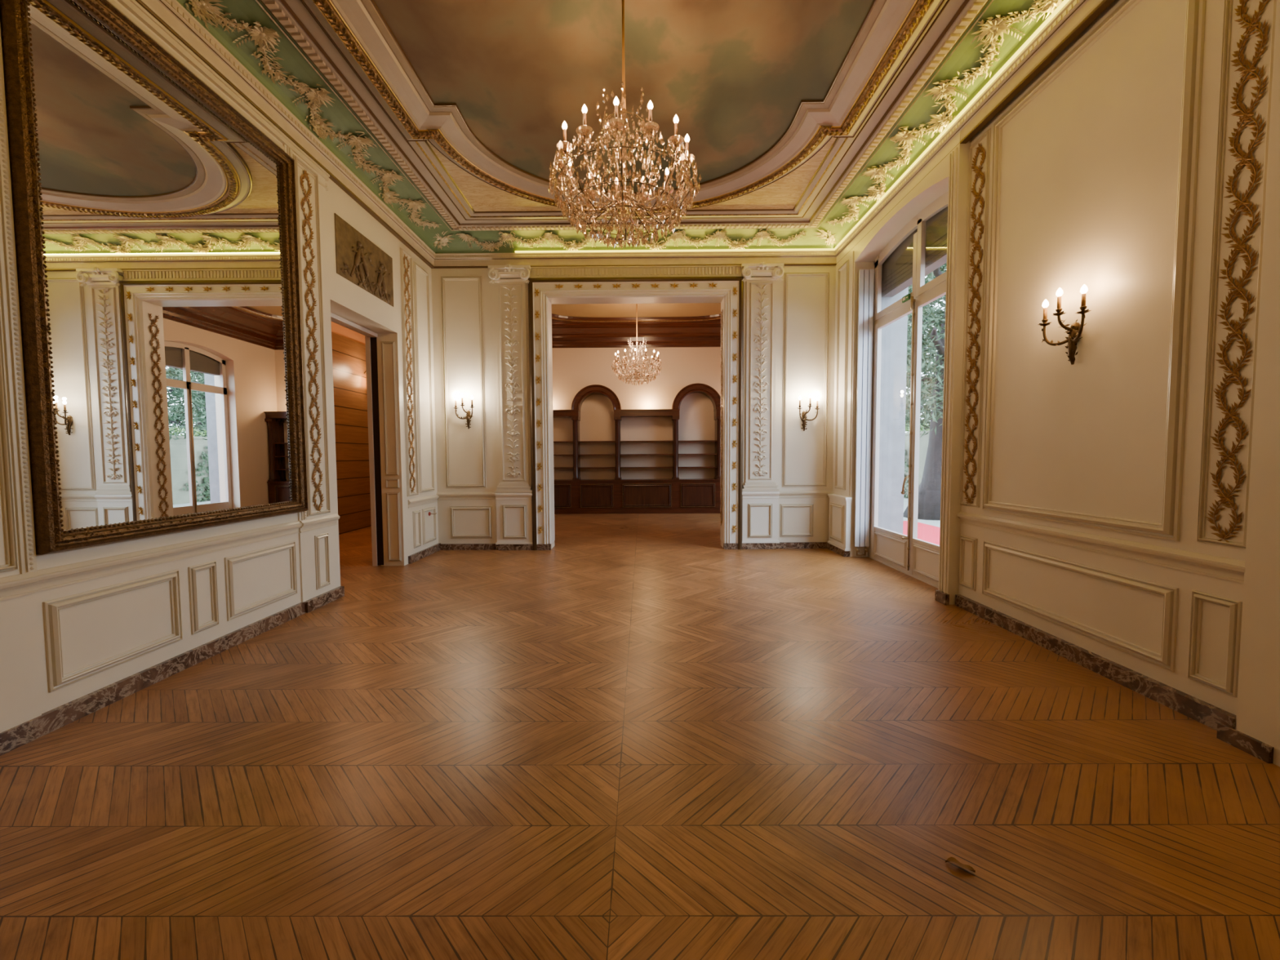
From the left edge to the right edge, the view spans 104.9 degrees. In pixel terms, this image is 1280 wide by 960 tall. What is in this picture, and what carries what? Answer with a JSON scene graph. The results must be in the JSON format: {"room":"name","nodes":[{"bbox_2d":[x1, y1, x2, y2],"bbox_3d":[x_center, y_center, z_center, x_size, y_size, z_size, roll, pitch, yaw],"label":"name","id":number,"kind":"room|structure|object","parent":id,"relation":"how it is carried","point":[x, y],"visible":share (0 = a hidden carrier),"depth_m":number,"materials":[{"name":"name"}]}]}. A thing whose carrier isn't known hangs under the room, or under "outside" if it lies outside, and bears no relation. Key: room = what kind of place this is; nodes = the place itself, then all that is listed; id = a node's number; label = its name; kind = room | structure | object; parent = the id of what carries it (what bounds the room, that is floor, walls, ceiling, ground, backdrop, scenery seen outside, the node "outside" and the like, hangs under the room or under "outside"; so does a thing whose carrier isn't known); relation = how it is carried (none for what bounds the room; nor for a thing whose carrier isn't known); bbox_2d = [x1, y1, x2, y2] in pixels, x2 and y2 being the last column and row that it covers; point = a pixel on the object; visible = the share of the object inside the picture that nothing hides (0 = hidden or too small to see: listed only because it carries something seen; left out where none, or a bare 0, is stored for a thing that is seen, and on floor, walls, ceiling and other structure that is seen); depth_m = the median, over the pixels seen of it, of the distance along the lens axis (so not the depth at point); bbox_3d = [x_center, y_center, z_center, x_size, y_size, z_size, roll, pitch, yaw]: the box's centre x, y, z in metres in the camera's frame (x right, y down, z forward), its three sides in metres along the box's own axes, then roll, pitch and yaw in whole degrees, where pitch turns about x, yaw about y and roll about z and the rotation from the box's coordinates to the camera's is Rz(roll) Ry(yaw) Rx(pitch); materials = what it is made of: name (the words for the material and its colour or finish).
{"room":"historic interior","nodes":[
{"label":"historic interior","id":0,"kind":"room"},
{"bbox_2d":[33,0,438,713],"bbox_3d":[-3.197,-1.125,5.791,0.300,4.504,13.250,0,3,0],"label":"wall","id":1,"kind":"structure","parent":0,"point":[95,631],"depth_m":3.87,"materials":[{"name":"beige paint"}]},
{"bbox_2d":[0,0,308,555],"bbox_3d":[-3.019,-1.201,3.371,0.082,3.064,1.945,0,3,0],"label":"wall mirror","id":2,"kind":"object","parent":1,"relation":"attached to","point":[155,224],"visible":1,"depth_m":3.02,"materials":[{"name":"gold metal"}]},
{"bbox_2d":[0,0,439,733],"bbox_3d":[-3.029,-0.925,4.424,0.048,4.060,5.700,0,3,0],"label":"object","id":3,"kind":"structure","parent":1,"relation":"attached to","point":[20,577],"depth_m":3.09,"materials":[{"name":"beige paint"}]},
{"bbox_2d":[0,542,440,755],"bbox_3d":[-3.016,1.167,4.037,0.055,0.100,6.720,0,3,0],"label":"baseboard","id":4,"kind":"structure","parent":1,"relation":"attached to","point":[11,739],"depth_m":3.03,"materials":[{"name":"brown stone"}]},
{"bbox_2d":[300,168,324,511],"bbox_3d":[-3.031,-1.257,4.554,0.011,3.137,0.182,0,3,0],"label":"garland","id":5,"kind":"object","parent":1,"relation":"attached to","point":[305,174],"visible":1,"depth_m":4.55,"materials":[{"name":"brown paint"}]},
{"bbox_2d":[334,213,393,306],"bbox_3d":[-3.033,-2.406,5.501,0.041,0.590,1.130,0,3,0],"label":"relief","id":6,"kind":"object","parent":1,"relation":"attached to","point":[360,261],"visible":1,"depth_m":5.38,"materials":[{"name":"brown stone"}]},
{"bbox_2d":[330,312,401,565],"bbox_3d":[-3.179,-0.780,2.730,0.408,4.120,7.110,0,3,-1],"label":"door frame","id":7,"kind":"structure","parent":1,"relation":"in","point":[371,341],"depth_m":6.24,"materials":[{"name":"white paint"}]},
{"bbox_2d":[403,254,416,493],"bbox_3d":[-3.036,-1.380,6.482,0.011,3.117,0.200,0,3,0],"label":"garland","id":8,"kind":"object","parent":1,"relation":"attached to","point":[406,288],"visible":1,"depth_m":6.48,"materials":[{"name":"brown paint"}]},
{"bbox_2d":[331,321,364,344],"bbox_3d":[-4.461,-1.231,8.095,2.250,4.500,8.450,0,3,0],"label":"wall","id":9,"kind":"structure","parent":0,"point":[336,328],"depth_m":9.22,"materials":[{"name":"brown"}]},
{"bbox_2d":[331,332,371,534],"bbox_3d":[-5.514,-0.786,8.122,0.100,3.620,8.250,0,3,0],"label":"wall","id":10,"kind":"structure","parent":0,"point":[348,356],"depth_m":9.30,"materials":[{"name":"brown wood"}]},
{"bbox_2d":[431,265,835,549],"bbox_3d":[0.195,-1.224,7.407,6.470,4.504,0.280,0,3,0],"label":"wall","id":11,"kind":"structure","parent":0,"point":[806,294],"depth_m":7.27,"materials":[{"name":"beige paint"}]},
{"bbox_2d":[453,393,474,429],"bbox_3d":[-2.573,-1.006,7.198,0.363,0.511,0.203,0,3,0],"label":"wall sconce","id":12,"kind":"object","parent":11,"relation":"attached to","point":[468,416],"visible":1,"depth_m":7.24,"materials":[{"name":"brown metal"}]},
{"bbox_2d":[488,264,532,544],"bbox_3d":[-1.875,-1.073,7.208,0.607,4.075,0.150,0,3,0],"label":"pilaster","id":13,"kind":"object","parent":11,"relation":"attached to","point":[513,491],"visible":1,"depth_m":7.25,"materials":[{"name":"white paint"}]},
{"bbox_2d":[503,264,515,271],"bbox_3d":[-1.886,-3.054,7.071,0.164,0.104,0.045,0,3,0],"label":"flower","id":14,"kind":"object","parent":13,"relation":"on","point":[508,268],"depth_m":7.07,"materials":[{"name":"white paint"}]},
{"bbox_2d":[440,542,827,550],"bbox_3d":[-0.078,0.990,7.344,5.900,0.090,0.070,0,3,0],"label":"baseboard","id":15,"kind":"structure","parent":11,"relation":"attached to","point":[782,544],"depth_m":7.33,"materials":[{"name":"brown stone"}]},
{"bbox_2d":[435,265,833,538],"bbox_3d":[-0.090,-1.118,7.249,5.900,3.970,0.050,0,3,0],"label":"trim","id":16,"kind":"structure","parent":11,"relation":"attached to","point":[682,270],"depth_m":7.23,"materials":[{"name":"beige paint"}]},
{"bbox_2d":[528,276,743,550],"bbox_3d":[-0.050,-0.964,7.381,3.144,3.990,0.368,0,3,0],"label":"door frame","id":17,"kind":"structure","parent":11,"relation":"in","point":[543,292],"depth_m":7.21,"materials":[{"name":"white paint"}]},
{"bbox_2d":[720,311,722,525],"bbox_3d":[1.228,-0.920,7.409,0.011,3.234,0.184,0,3,0],"label":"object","id":18,"kind":"structure","parent":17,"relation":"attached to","point":[721,312],"depth_m":7.40,"materials":[{"name":"brown paint"}]},
{"bbox_2d":[515,248,835,253],"bbox_3d":[0.500,-3.304,7.084,4.605,0.018,0.020,0,3,0],"label":"led strip","id":19,"kind":"object","parent":11,"relation":"attached to","point":[823,249],"visible":1,"depth_m":7.08,"materials":[{"name":"white plastic"}]},
{"bbox_2d":[740,262,784,543],"bbox_3d":[1.775,-1.092,7.189,0.607,4.075,0.150,0,3,0],"label":"pilaster","id":20,"kind":"object","parent":11,"relation":"attached to","point":[762,288],"visible":1,"depth_m":7.23,"materials":[{"name":"white paint"}]},
{"bbox_2d":[756,262,768,270],"bbox_3d":[1.764,-3.074,7.053,0.164,0.104,0.045,0,3,0],"label":"flower","id":21,"kind":"object","parent":20,"relation":"on","point":[760,266],"depth_m":7.06,"materials":[{"name":"white paint"}]},
{"bbox_2d":[796,393,819,431],"bbox_3d":[2.457,-0.986,7.170,0.380,0.537,0.214,0,3,0],"label":"wall sconce","id":22,"kind":"object","parent":11,"relation":"attached to","point":[804,417],"visible":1,"depth_m":7.20,"materials":[{"name":"brown metal"}]},
{"bbox_2d":[551,346,720,479],"bbox_3d":[0.068,-1.466,12.292,6.770,4.500,0.200,0,3,0],"label":"wall","id":23,"kind":"structure","parent":0,"point":[574,369],"depth_m":12.18,"materials":[{"name":"beige paint"}]},
{"bbox_2d":[551,302,720,347],"bbox_3d":[-0.019,-3.363,9.779,6.000,0.442,4.630,0,3,0],"label":"ceiling","id":24,"kind":"structure","parent":23,"relation":"attached to","point":[686,324],"depth_m":11.55,"materials":[{"name":"brown wood"}]},
{"bbox_2d":[630,346,646,366],"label":"chandelier","id":25,"kind":"object","parent":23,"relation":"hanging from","point":[631,346],"depth_m":9.35,"materials":[{"name":"brown"}]},
{"bbox_2d":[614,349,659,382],"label":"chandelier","id":26,"kind":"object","parent":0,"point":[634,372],"depth_m":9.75,"materials":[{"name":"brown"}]},
{"bbox_2d":[0,513,1279,959],"bbox_3d":[-1.355,1.175,5.897,9.620,0.120,13.250,0,3,0],"label":"floor","id":27,"kind":"structure","parent":0,"point":[635,736],"depth_m":2.06,"materials":[{"name":"brown wood"}]},
{"bbox_2d":[552,382,720,514],"bbox_3d":[0.031,-0.755,11.994,5.950,3.110,0.457,0,3,0],"label":"bookcase","id":28,"kind":"object","parent":27,"relation":"on","point":[675,495],"visible":0.77,"depth_m":11.84,"materials":[{"name":"brown wood"}]},
{"bbox_2d":[945,857,975,872],"bbox_3d":[1.082,1.301,1.663,0.085,0.021,0.032,1,3,32],"label":"dead leaf","id":29,"kind":"object","parent":27,"relation":"on","point":[953,860],"visible":1,"depth_m":1.67,"materials":[{"name":"brown plant"}]},
{"bbox_2d":[832,0,1279,766],"bbox_3d":[3.156,-1.030,3.198,0.630,4.504,8.120,0,3,0],"label":"wall","id":30,"kind":"structure","parent":0,"point":[1088,194],"depth_m":3.04,"materials":[{"name":"beige paint"}]},
{"bbox_2d":[176,0,1070,253],"bbox_3d":[-0.093,-3.173,3.297,5.888,0.180,7.732,0,3,0],"label":"trim","id":31,"kind":"structure","parent":30,"relation":"attached to","point":[247,29],"depth_m":4.64,"materials":[{"name":"green paint"}]},
{"bbox_2d":[135,0,1114,268],"bbox_3d":[-0.092,-3.009,3.279,5.955,0.192,7.850,0,3,0],"label":"trim","id":32,"kind":"structure","parent":30,"relation":"attached to","point":[1076,15],"depth_m":4.41,"materials":[{"name":"paint"}]},
{"bbox_2d":[854,269,874,555],"bbox_3d":[2.985,-0.870,6.567,0.189,3.790,0.103,0,3,0],"label":"jamb","id":33,"kind":"object","parent":30,"relation":"attached to","point":[866,277],"visible":1,"depth_m":6.54,"materials":[{"name":"white wood"}]},
{"bbox_2d":[877,264,908,533],"bbox_3d":[3.426,-1.460,7.791,0.450,5.100,7.060,0,3,0],"label":"wall","id":34,"kind":"structure","parent":30,"relation":"attached to","point":[894,335],"depth_m":6.58,"materials":[{"name":"stone"}]},
{"bbox_2d":[867,191,948,588],"bbox_3d":[3.094,-0.933,5.611,0.179,4.070,2.000,0,3,0],"label":"french door","id":35,"kind":"structure","parent":30,"relation":"in","point":[913,557],"depth_m":5.60,"materials":[{"name":"beige paint"}]},
{"bbox_2d":[902,293,910,302],"bbox_3d":[3.072,-2.098,5.678,0.022,0.060,0.140,0,3,0],"label":"exit sign","id":36,"kind":"object","parent":35,"relation":"attached to","point":[907,297],"visible":1,"depth_m":5.67,"materials":[{"name":"green"}]},
{"bbox_2d":[881,206,947,297],"bbox_3d":[3.251,-2.667,5.524,0.146,0.600,1.910,0,3,0],"label":"roller shutter","id":37,"kind":"object","parent":35,"relation":"attached to","point":[897,268],"visible":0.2,"depth_m":5.78,"materials":[{"name":"grey"}]},
{"bbox_2d":[834,0,1069,249],"bbox_3d":[2.778,-3.139,3.550,0.020,0.018,7.030,0,3,0],"label":"led strip","id":38,"kind":"object","parent":30,"relation":"attached to","point":[1064,2],"visible":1,"depth_m":4.12,"materials":[{"name":"white plastic"}]},
{"bbox_2d":[962,142,986,506],"bbox_3d":[2.935,-1.341,4.324,0.011,3.149,0.201,0,3,0],"label":"garland","id":39,"kind":"object","parent":30,"relation":"attached to","point":[979,173],"visible":1,"depth_m":4.32,"materials":[{"name":"brown paint"}]},
{"bbox_2d":[826,542,1274,763],"bbox_3d":[2.880,1.098,4.768,0.154,0.100,5.121,0,3,-1],"label":"baseboard","id":40,"kind":"structure","parent":30,"relation":"attached to","point":[1224,722],"depth_m":2.92,"materials":[{"name":"brown stone"}]},
{"bbox_2d":[827,0,1276,697],"bbox_3d":[2.870,-0.962,4.755,0.146,4.045,4.963,0,3,-1],"label":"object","id":41,"kind":"structure","parent":30,"relation":"attached to","point":[840,506],"depth_m":2.79,"materials":[{"name":"beige paint"}]},
{"bbox_2d":[1037,284,1090,364],"bbox_3d":[2.857,-1.031,3.299,0.186,0.511,0.383,0,3,0],"label":"wall sconce","id":42,"kind":"object","parent":30,"relation":"attached to","point":[1074,331],"visible":1,"depth_m":3.29,"materials":[{"name":"brown metal"}]},
{"bbox_2d":[1043,307,1047,319],"bbox_3d":[2.836,-1.162,3.443,0.023,0.083,0.022,0,3,0],"label":"candle","id":43,"kind":"object","parent":42,"relation":"on","point":[1045,309],"depth_m":3.43,"materials":[{"name":"beige plastic"}]},
{"bbox_2d":[1057,296,1061,308],"bbox_3d":[2.805,-1.185,3.292,0.023,0.083,0.022,0,3,0],"label":"candle","id":44,"kind":"object","parent":42,"relation":"on","point":[1059,299],"depth_m":3.28,"materials":[{"name":"beige plastic"}]},
{"bbox_2d":[1080,293,1086,306],"bbox_3d":[2.835,-1.147,3.143,0.023,0.083,0.022,0,3,0],"label":"candle","id":45,"kind":"object","parent":42,"relation":"on","point":[1083,295],"depth_m":3.14,"materials":[{"name":"beige plastic"}]},
{"bbox_2d":[1205,0,1269,542],"bbox_3d":[2.926,-1.263,2.397,0.011,3.172,0.170,0,3,0],"label":"garland","id":46,"kind":"object","parent":30,"relation":"attached to","point":[1240,246],"visible":1,"depth_m":2.40,"materials":[{"name":"brown paint"}]},
{"bbox_3d":[-1.390,-3.459,5.716,9.600,0.146,13.350,0,3,0],"label":"ceiling","id":47,"kind":"structure","parent":0,"visible":0},
{"bbox_2d":[556,120,690,239],"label":"chandelier","id":48,"kind":"object","parent":47,"relation":"hanging from","point":[616,181],"depth_m":3.32,"materials":[{"name":"brown metal"}]},
{"bbox_2d":[559,148,562,165],"bbox_3d":[-0.530,-2.151,3.288,0.020,0.116,0.021,0,3,0],"label":"candle","id":49,"kind":"object","parent":48,"relation":"on","point":[560,149],"depth_m":3.28,"materials":[{"name":"white plastic"}]},
{"bbox_2d":[563,128,566,146],"bbox_3d":[-0.473,-2.142,3.093,0.020,0.116,0.021,0,3,0],"label":"candle","id":50,"kind":"object","parent":48,"relation":"on","point":[564,130],"depth_m":3.08,"materials":[{"name":"white plastic"}]},
{"bbox_2d":[568,165,572,182],"bbox_3d":[-0.491,-2.161,3.486,0.020,0.116,0.021,0,3,0],"label":"candle","id":51,"kind":"object","parent":48,"relation":"on","point":[570,166],"depth_m":3.48,"materials":[{"name":"white plastic"}]},
{"bbox_2d":[589,177,592,194],"bbox_3d":[-0.364,-2.170,3.644,0.020,0.116,0.021,0,3,0],"label":"candle","id":52,"kind":"object","parent":48,"relation":"on","point":[590,179],"depth_m":3.64,"materials":[{"name":"white plastic"}]},
{"bbox_2d":[615,184,617,199],"bbox_3d":[-0.177,-2.175,3.725,0.020,0.116,0.021,0,3,0],"label":"candle","id":53,"kind":"object","parent":48,"relation":"on","point":[616,185],"depth_m":3.72,"materials":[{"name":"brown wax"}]},
{"bbox_2d":[641,183,644,198],"bbox_3d":[0.025,-2.175,3.709,0.020,0.116,0.021,0,3,0],"label":"candle","id":54,"kind":"object","parent":48,"relation":"on","point":[642,184],"depth_m":3.70,"materials":[{"name":"beige wax"}]},
{"bbox_2d":[665,174,668,190],"bbox_3d":[0.197,-2.171,3.602,0.020,0.116,0.021,0,3,0],"label":"candle","id":55,"kind":"object","parent":48,"relation":"on","point":[666,175],"depth_m":3.59,"materials":[{"name":"white plastic"}]},
{"bbox_2d":[674,122,677,142],"bbox_3d":[0.223,-2.143,3.041,0.020,0.116,0.021,0,3,0],"label":"candle","id":56,"kind":"object","parent":48,"relation":"on","point":[675,123],"depth_m":3.03,"materials":[{"name":"white plastic"}]},
{"bbox_2d":[681,160,684,176],"bbox_3d":[0.300,-2.162,3.427,0.020,0.116,0.021,0,3,0],"label":"candle","id":57,"kind":"object","parent":48,"relation":"on","point":[682,161],"depth_m":3.42,"materials":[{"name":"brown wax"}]},
{"bbox_2d":[685,141,688,159],"bbox_3d":[0.309,-2.152,3.225,0.020,0.116,0.021,0,3,0],"label":"candle","id":58,"kind":"object","parent":48,"relation":"on","point":[686,142],"depth_m":3.22,"materials":[{"name":"white plastic"}]},
{"bbox_2d":[260,0,988,231],"bbox_3d":[-0.093,-3.214,3.253,4.939,0.105,6.866,0,3,0],"label":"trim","id":59,"kind":"structure","parent":47,"relation":"attached to","point":[780,104],"depth_m":4.18,"materials":[{"name":"paint"}]},
{"bbox_2d":[373,0,874,191],"bbox_3d":[-0.107,-3.251,3.042,3.450,0.001,5.540,0,3,0],"label":"painting","id":60,"kind":"object","parent":59,"relation":"on","point":[735,75],"depth_m":3.99},
{"bbox_2d":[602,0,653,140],"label":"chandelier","id":61,"kind":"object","parent":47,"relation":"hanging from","point":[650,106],"depth_m":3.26,"materials":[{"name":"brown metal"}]},
{"bbox_2d":[582,112,586,132],"bbox_3d":[-0.331,-2.135,2.948,0.020,0.116,0.021,0,3,0],"label":"candle","id":62,"kind":"object","parent":61,"relation":"on","point":[584,113],"depth_m":2.94,"materials":[{"name":"white plastic"}]},
{"bbox_2d":[614,104,617,124],"bbox_3d":[-0.138,-2.133,2.885,0.020,0.116,0.021,0,3,0],"label":"candle","id":63,"kind":"object","parent":61,"relation":"on","point":[615,105],"depth_m":2.88,"materials":[{"name":"beige wax"}]},
{"bbox_2d":[648,108,652,128],"bbox_3d":[0.062,-2.136,2.918,0.020,0.116,0.021,0,3,0],"label":"candle","id":64,"kind":"object","parent":61,"relation":"on","point":[650,109],"depth_m":2.91,"materials":[{"name":"white plastic"}]},
{"bbox_2d":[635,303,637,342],"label":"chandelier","id":65,"kind":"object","parent":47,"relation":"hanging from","point":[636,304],"depth_m":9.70,"materials":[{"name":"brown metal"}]},
{"label":"outside","id":66,"kind":"structure","parent":0,"visible":0},
{"bbox_2d":[902,497,940,527],"bbox_3d":[16.784,0.811,13.979,26.580,0.200,52.000,0,3,0],"label":"terrace","id":67,"kind":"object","parent":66,"point":[933,522],"depth_m":10.97,"materials":[{"name":"stone"}]},
{"bbox_2d":[905,284,924,424],"bbox_3d":[6.864,-3.060,15.712,4.501,7.821,4.239,0,3,0],"label":"tree","id":68,"kind":"object","parent":67,"relation":"on","point":[908,405],"visible":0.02,"depth_m":15.27,"materials":[{"name":"green plant"}]},
{"bbox_2d":[903,431,929,497],"bbox_3d":[9.218,-0.357,13.956,0.400,2.220,52.000,0,3,0],"label":"wall","id":69,"kind":"structure","parent":67,"relation":"on","point":[923,440],"depth_m":15.92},
{"bbox_2d":[903,446,908,497],"bbox_3d":[8.950,-0.336,17.205,0.210,2.114,2.566,0,3,0],"label":"ivy","id":70,"kind":"object","parent":69,"relation":"attached to","point":[906,465],"visible":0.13,"depth_m":16.61,"materials":[{"name":"green plant"}]},
{"bbox_2d":[905,421,929,432],"bbox_3d":[9.395,-1.750,16.889,0.917,0.514,18.046,0,3,0],"label":"hedge","id":71,"kind":"object","parent":69,"relation":"on","point":[907,429],"visible":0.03,"depth_m":16.58,"materials":[{"name":"green plant"}]},
{"bbox_2d":[902,520,939,545],"bbox_3d":[4.853,1.096,7.441,2.380,0.015,7.000,0,3,0],"label":"carpet","id":72,"kind":"object","parent":67,"relation":"on","point":[929,533],"visible":0.02,"depth_m":9.29,"materials":[{"name":"red carpet"}]},
{"bbox_2d":[903,262,946,519],"bbox_3d":[6.856,-3.041,11.442,4.464,8.261,4.271,0,3,5],"label":"tree","id":73,"kind":"object","parent":67,"relation":"on","point":[930,486],"visible":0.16,"depth_m":11.16,"materials":[{"name":"green plant"}]},
{"bbox_2d":[905,265,946,431],"bbox_3d":[13.264,-5.710,21.253,8.072,12.453,8.214,-1,3,-10],"label":"tree","id":74,"kind":"object","parent":67,"relation":"on","point":[943,270],"visible":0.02,"depth_m":20.32,"materials":[{"name":"green plant"}]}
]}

